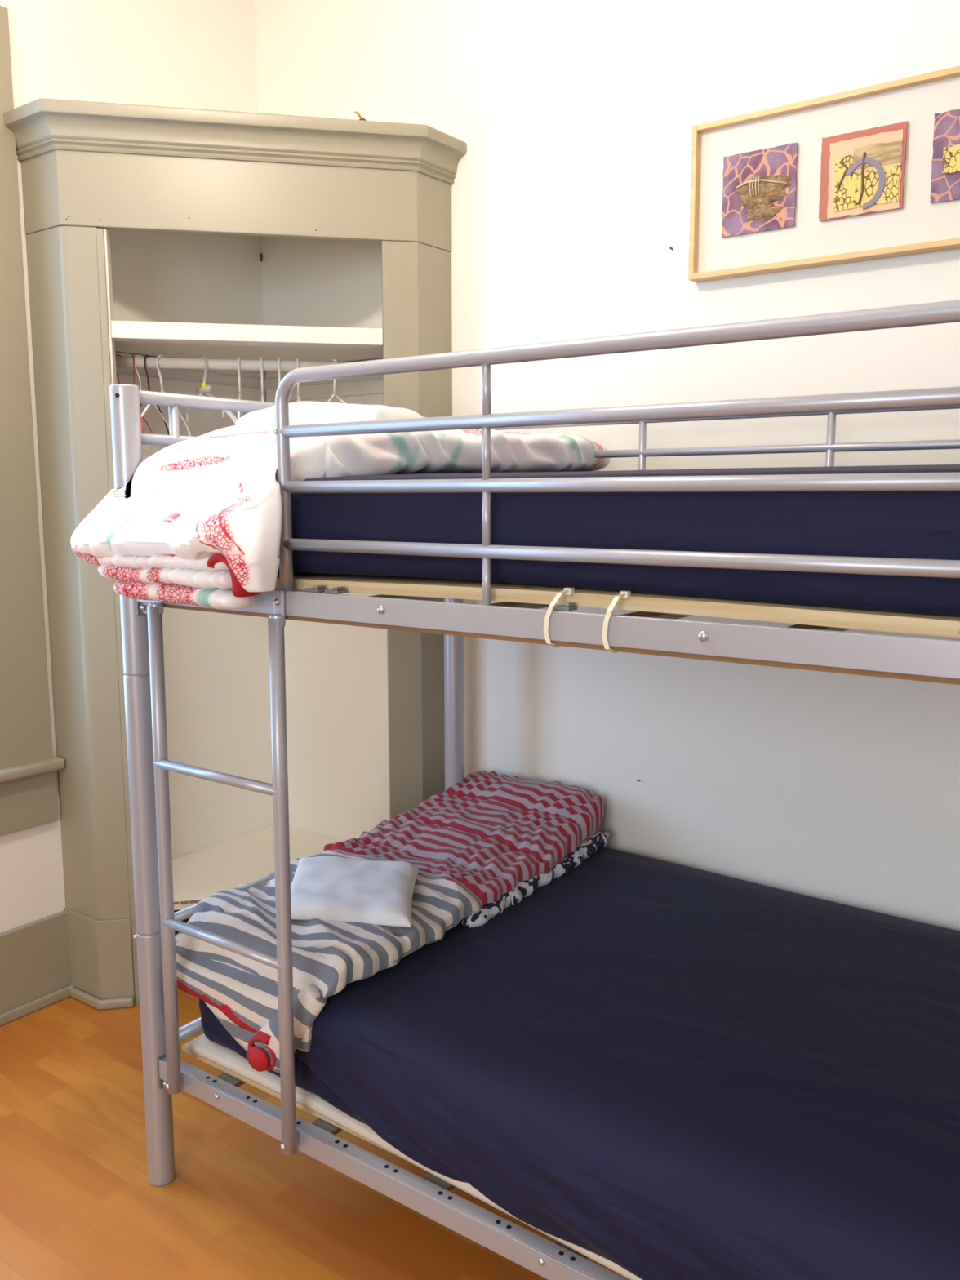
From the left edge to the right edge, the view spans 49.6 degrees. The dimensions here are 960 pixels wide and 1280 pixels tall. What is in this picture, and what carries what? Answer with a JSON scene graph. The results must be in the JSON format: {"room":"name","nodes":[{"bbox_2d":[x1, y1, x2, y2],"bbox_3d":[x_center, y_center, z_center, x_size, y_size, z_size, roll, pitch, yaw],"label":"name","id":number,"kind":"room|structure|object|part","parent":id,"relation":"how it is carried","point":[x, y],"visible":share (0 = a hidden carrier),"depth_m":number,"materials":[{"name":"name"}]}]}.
{"room":"bedroom","nodes":[
{"label":"bedroom","id":0,"kind":"room"},
{"bbox_2d":[0,0,273,933],"bbox_3d":[-2.276,-0.262,1.370,0.120,2.950,5.200,6,10,36],"label":"wall","id":1,"kind":"structure","parent":0,"point":[188,54],"depth_m":3.09,"materials":[{"name":"paint"}]},
{"bbox_2d":[0,5,65,835],"bbox_3d":[-1.579,-0.467,2.245,0.152,2.088,1.308,6,10,36],"label":"window","id":2,"kind":"structure","parent":1,"relation":"in","point":[28,766],"depth_m":2.71,"materials":[{"name":"beige paint"}]},
{"bbox_2d":[0,911,74,1026],"bbox_3d":[-2.451,1.129,1.187,0.034,0.244,4.388,6,10,36],"label":"baseboard","id":3,"kind":"structure","parent":1,"relation":"attached to","point":[35,975],"depth_m":2.85,"materials":[{"name":"beige paint"}]},
{"bbox_2d":[0,987,629,1279],"bbox_3d":[0.037,1.476,-0.089,5.900,0.100,5.500,6,10,36],"label":"floor","id":4,"kind":"structure","parent":0,"point":[78,1201],"depth_m":2.11,"materials":[{"name":"laminate"}]},
{"bbox_2d":[3,97,466,1009],"bbox_3d":[-0.620,-0.171,2.877,0.827,2.348,0.871,6,10,36],"label":"closet","id":5,"kind":"object","parent":4,"relation":"on","point":[88,168],"visible":0.7,"depth_m":2.74,"materials":[{"name":"beige paint"}]},
{"bbox_3d":[-1.076,0.999,2.894,0.238,0.028,0.060,3,8,20],"label":"shoe molding","id":6,"kind":"part","parent":5,"relation":"part of","materials":[{"name":"beige paint"}]},
{"bbox_2d":[115,354,152,434],"bbox_3d":[-0.967,-0.653,2.795,0.004,0.223,0.214,4,9,30],"label":"clothes hanger","id":7,"kind":"object","parent":5,"relation":"hanging from","point":[144,420],"visible":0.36,"depth_m":2.87,"materials":[{"name":"red"}]},
{"bbox_2d":[131,354,142,433],"bbox_3d":[-0.931,-0.654,2.802,0.004,0.223,0.303,-4,9,-24],"label":"clothes hanger","id":8,"kind":"object","parent":5,"relation":"hanging from","point":[132,355],"visible":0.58,"depth_m":2.77,"materials":[{"name":"red"}]},
{"bbox_2d":[134,354,168,427],"bbox_3d":[-0.913,-0.655,2.806,0.004,0.223,0.223,4,9,26],"label":"clothes hanger","id":9,"kind":"object","parent":5,"relation":"hanging from","point":[136,356],"visible":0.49,"depth_m":2.80,"materials":[{"name":"white plastic"}]},
{"bbox_2d":[139,355,168,435],"bbox_3d":[-0.893,-0.656,2.810,0.004,0.224,0.224,1,8,8],"label":"clothes hanger","id":10,"kind":"object","parent":5,"relation":"hanging from","point":[144,359],"visible":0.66,"depth_m":2.80,"materials":[{"name":"red"}]},
{"bbox_2d":[141,354,191,435],"bbox_3d":[-0.860,-0.657,2.817,0.007,0.226,0.266,2,8,16],"label":"clothes hanger","id":11,"kind":"object","parent":5,"relation":"hanging from","point":[160,355],"visible":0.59,"depth_m":2.80,"materials":[{"name":"white plastic"}]},
{"bbox_2d":[178,355,237,427],"bbox_3d":[-0.752,-0.658,2.838,0.020,0.230,0.392,-7,11,-41],"label":"clothes hanger","id":12,"kind":"object","parent":5,"relation":"hanging from","point":[204,390],"visible":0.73,"depth_m":2.82,"materials":[{"name":"beige plastic"}]},
{"bbox_3d":[-0.614,-1.278,2.679,1.190,0.101,0.184,-2,8,-10],"label":"crown molding","id":13,"kind":"part","parent":5,"relation":"part of","materials":[{"name":"beige paint"}]},
{"bbox_3d":[-0.637,-0.754,2.849,1.066,0.029,0.029,-2,8,-11],"label":"hanging rod","id":14,"kind":"part","parent":5,"relation":"part of","materials":[{"name":"beige paint"}]},
{"bbox_2d":[237,356,243,419],"bbox_3d":[-0.659,-0.662,2.857,0.006,0.226,0.385,-2,8,-11],"label":"clothes hanger","id":15,"kind":"object","parent":5,"relation":"hanging from","point":[238,357],"visible":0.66,"depth_m":2.83,"materials":[{"name":"white plastic"}]},
{"bbox_2d":[111,320,382,361],"bbox_3d":[-0.632,-0.820,2.843,0.727,0.043,0.779,6,10,36],"label":"shelf","id":16,"kind":"object","parent":5,"relation":"attached to","point":[128,338],"depth_m":2.77,"materials":[{"name":"beige paint"}]},
{"bbox_3d":[-0.629,0.716,3.057,0.727,0.025,0.779,6,10,36],"label":"floor panel","id":17,"kind":"part","parent":5,"relation":"part of","materials":[{"name":"beige paint"}]},
{"bbox_2d":[260,356,264,401],"bbox_3d":[-0.600,-0.664,2.869,0.006,0.226,0.386,-2,8,-12],"label":"clothes hanger","id":18,"kind":"object","parent":5,"relation":"hanging from","point":[261,358],"visible":0.57,"depth_m":2.85,"materials":[{"name":"white plastic"}]},
{"bbox_2d":[277,357,280,384],"bbox_3d":[-0.553,-0.666,2.878,0.006,0.226,0.385,-2,8,-11],"label":"clothes hanger","id":19,"kind":"object","parent":5,"relation":"hanging from","point":[278,358],"visible":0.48,"depth_m":2.85,"materials":[{"name":"white plastic"}]},
{"bbox_2d":[296,357,300,401],"bbox_3d":[-0.504,-0.667,2.888,0.006,0.226,0.386,-2,8,-12],"label":"clothes hanger","id":20,"kind":"object","parent":5,"relation":"hanging from","point":[297,358],"visible":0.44,"depth_m":2.86,"materials":[{"name":"white plastic"}]},
{"bbox_2d":[326,359,346,403],"bbox_3d":[-0.407,-0.670,2.907,0.006,0.226,0.346,-5,10,-34],"label":"clothes hanger","id":21,"kind":"object","parent":5,"relation":"hanging from","point":[332,360],"visible":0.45,"depth_m":2.90,"materials":[{"name":"white plastic"}]},
{"bbox_2d":[354,111,366,120],"bbox_3d":[-0.306,-1.340,2.665,0.021,0.026,0.023,6,10,36],"label":"dried leaf","id":22,"kind":"object","parent":5,"relation":"on","point":[357,113],"visible":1,"depth_m":2.66,"materials":[{"name":"brown plant"}]},
{"bbox_3d":[-0.310,-1.340,2.664,0.017,0.026,0.018,6,10,36],"label":"blade","id":23,"kind":"part","parent":22,"relation":"part of","materials":[{"name":"orange plant"}]},
{"bbox_2d":[109,299,959,1279],"bbox_3d":[0.448,0.347,1.841,2.084,1.604,1.079,6,10,36],"label":"bunk bed","id":24,"kind":"object","parent":4,"relation":"on","point":[797,646],"visible":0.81,"depth_m":1.61,"materials":[{"name":"silver metal"}]},
{"bbox_3d":[-0.660,0.321,2.043,0.054,1.604,0.054,6,10,36],"label":"post","id":25,"kind":"part","parent":24,"relation":"part of","materials":[{"name":"silver metal"}]},
{"bbox_3d":[-0.595,-0.080,1.905,0.027,0.065,0.028,6,10,36],"label":"hook plate","id":26,"kind":"part","parent":24,"relation":"part of","materials":[{"name":"silver metal"}]},
{"bbox_3d":[-0.597,0.410,1.969,0.026,0.952,0.030,6,10,36],"label":"ladder rail","id":27,"kind":"part","parent":24,"relation":"part of","materials":[{"name":"silver metal"}]},
{"bbox_3d":[-0.335,-0.032,1.721,0.027,0.021,0.028,6,10,36],"label":"hook plate","id":28,"kind":"part","parent":24,"relation":"part of","materials":[{"name":"silver metal"}]},
{"bbox_3d":[-0.338,0.435,1.782,0.026,0.952,0.030,6,10,36],"label":"ladder rail","id":29,"kind":"part","parent":24,"relation":"part of","materials":[{"name":"silver metal"}]},
{"bbox_3d":[0.161,0.939,1.524,1.970,0.039,0.030,6,10,36],"label":"rail","id":30,"kind":"part","parent":24,"relation":"part of","materials":[{"name":"silver metal"}]},
{"bbox_3d":[-0.071,0.209,2.843,0.054,1.604,0.054,6,10,36],"label":"post","id":31,"kind":"part","parent":24,"relation":"part of","materials":[{"name":"silver metal"}]},
{"bbox_3d":[0.154,-0.015,1.384,1.970,0.041,0.012,6,10,36],"label":"rail","id":32,"kind":"part","parent":24,"relation":"part of","materials":[{"name":"silver metal"}]},
{"bbox_2d":[543,587,574,647],"bbox_3d":[0.109,-0.030,1.426,0.045,0.082,0.016,-6,10,-35],"label":"cable tie","id":33,"kind":"object","parent":24,"relation":"attached to","point":[566,591],"visible":1,"depth_m":1.42,"materials":[{"name":"beige plastic"}]},
{"bbox_2d":[188,847,959,1279],"bbox_3d":[0.499,0.743,1.956,1.918,0.210,1.195,6,10,36],"label":"mattress","id":34,"kind":"object","parent":24,"relation":"on","point":[658,1069],"visible":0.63,"depth_m":1.70,"materials":[{"name":"blue fabric"}]},
{"bbox_2d":[175,770,609,1073],"bbox_3d":[-0.166,0.583,2.399,0.520,0.298,1.197,6,10,36],"label":"duvet","id":35,"kind":"object","parent":34,"relation":"on","point":[484,844],"visible":0.84,"depth_m":2.22,"materials":[{"name":"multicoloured fabric"}]},
{"bbox_2d":[290,855,417,927],"bbox_3d":[-0.275,0.520,2.212,0.279,0.044,0.382,0,8,-1],"label":"pillow","id":36,"kind":"object","parent":35,"relation":"on","point":[326,887],"visible":0.94,"depth_m":2.14,"materials":[{"name":"white fabric"}]},
{"bbox_2d":[601,591,631,653],"bbox_3d":[0.181,-0.023,1.374,0.043,0.082,0.014,-6,10,-39],"label":"cable tie","id":37,"kind":"object","parent":24,"relation":"attached to","point":[623,594],"visible":1,"depth_m":1.36,"materials":[{"name":"beige plastic"}]},
{"bbox_2d":[275,572,959,638],"bbox_3d":[0.454,-0.102,1.787,1.960,0.026,0.962,6,10,36],"label":"plywood board","id":38,"kind":"object","parent":24,"relation":"on","point":[884,621],"visible":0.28,"depth_m":1.37,"materials":[{"name":"brown wood"}]},
{"bbox_2d":[278,464,959,617],"bbox_3d":[0.494,-0.209,1.833,1.935,0.183,1.106,6,10,36],"label":"mattress","id":39,"kind":"object","parent":38,"relation":"on","point":[922,525],"visible":0.62,"depth_m":1.35,"materials":[{"name":"blue fabric"}]},
{"bbox_2d":[70,419,609,609],"bbox_3d":[-0.194,-0.289,2.218,0.479,0.333,1.262,6,10,36],"label":"comforter","id":40,"kind":"object","parent":39,"relation":"on","point":[198,521],"visible":0.81,"depth_m":1.80,"materials":[{"name":"white fabric"}]},
{"bbox_2d":[235,400,424,424],"bbox_3d":[-0.290,-0.462,2.152,0.339,0.054,0.271,4,9,25],"label":"pillow","id":41,"kind":"object","parent":40,"relation":"on","point":[304,411],"visible":0.5,"depth_m":2.04,"materials":[{"name":"white fabric"}]},
{"bbox_3d":[0.303,-0.194,1.257,1.570,0.367,0.022,6,10,36],"label":"guard rail","id":42,"kind":"part","parent":24,"relation":"part of","materials":[{"name":"silver metal"}]},
{"bbox_3d":[0.748,-0.476,2.144,1.990,0.021,0.021,6,10,36],"label":"guard rail","id":43,"kind":"part","parent":24,"relation":"part of","materials":[{"name":"silver metal"}]},
{"bbox_2d":[253,0,959,930],"bbox_3d":[1.602,-0.333,1.829,5.840,2.950,0.120,6,10,36],"label":"wall","id":44,"kind":"structure","parent":0,"point":[571,189],"depth_m":2.60,"materials":[{"name":"paint"}]},
{"bbox_2d":[688,65,959,282],"bbox_3d":[0.815,-0.988,2.214,0.777,0.343,0.045,6,10,36],"label":"picture frame","id":45,"kind":"object","parent":44,"relation":"attached to","point":[870,172],"visible":1,"depth_m":2.25,"materials":[{"name":"brown wood"}]},
{"bbox_2d":[721,142,797,237],"bbox_3d":[0.623,-1.010,2.336,0.172,0.177,0.020,6,10,36],"label":"artwork","id":46,"kind":"object","parent":45,"relation":"attached to","point":[759,180],"depth_m":2.34,"materials":[{"name":"purple"}]},
{"bbox_2d":[818,120,907,221],"bbox_3d":[0.811,-0.993,2.209,0.177,0.173,0.005,6,10,36],"label":"artwork","id":47,"kind":"object","parent":45,"relation":"attached to","point":[863,167],"depth_m":2.20,"materials":[{"name":"pink paper"}]},
{"bbox_2d":[930,109,959,203],"bbox_3d":[0.995,-0.977,2.076,0.174,0.175,0.005,6,10,36],"label":"artwork","id":48,"kind":"object","parent":45,"relation":"attached to","point":[944,123],"depth_m":2.11}
]}

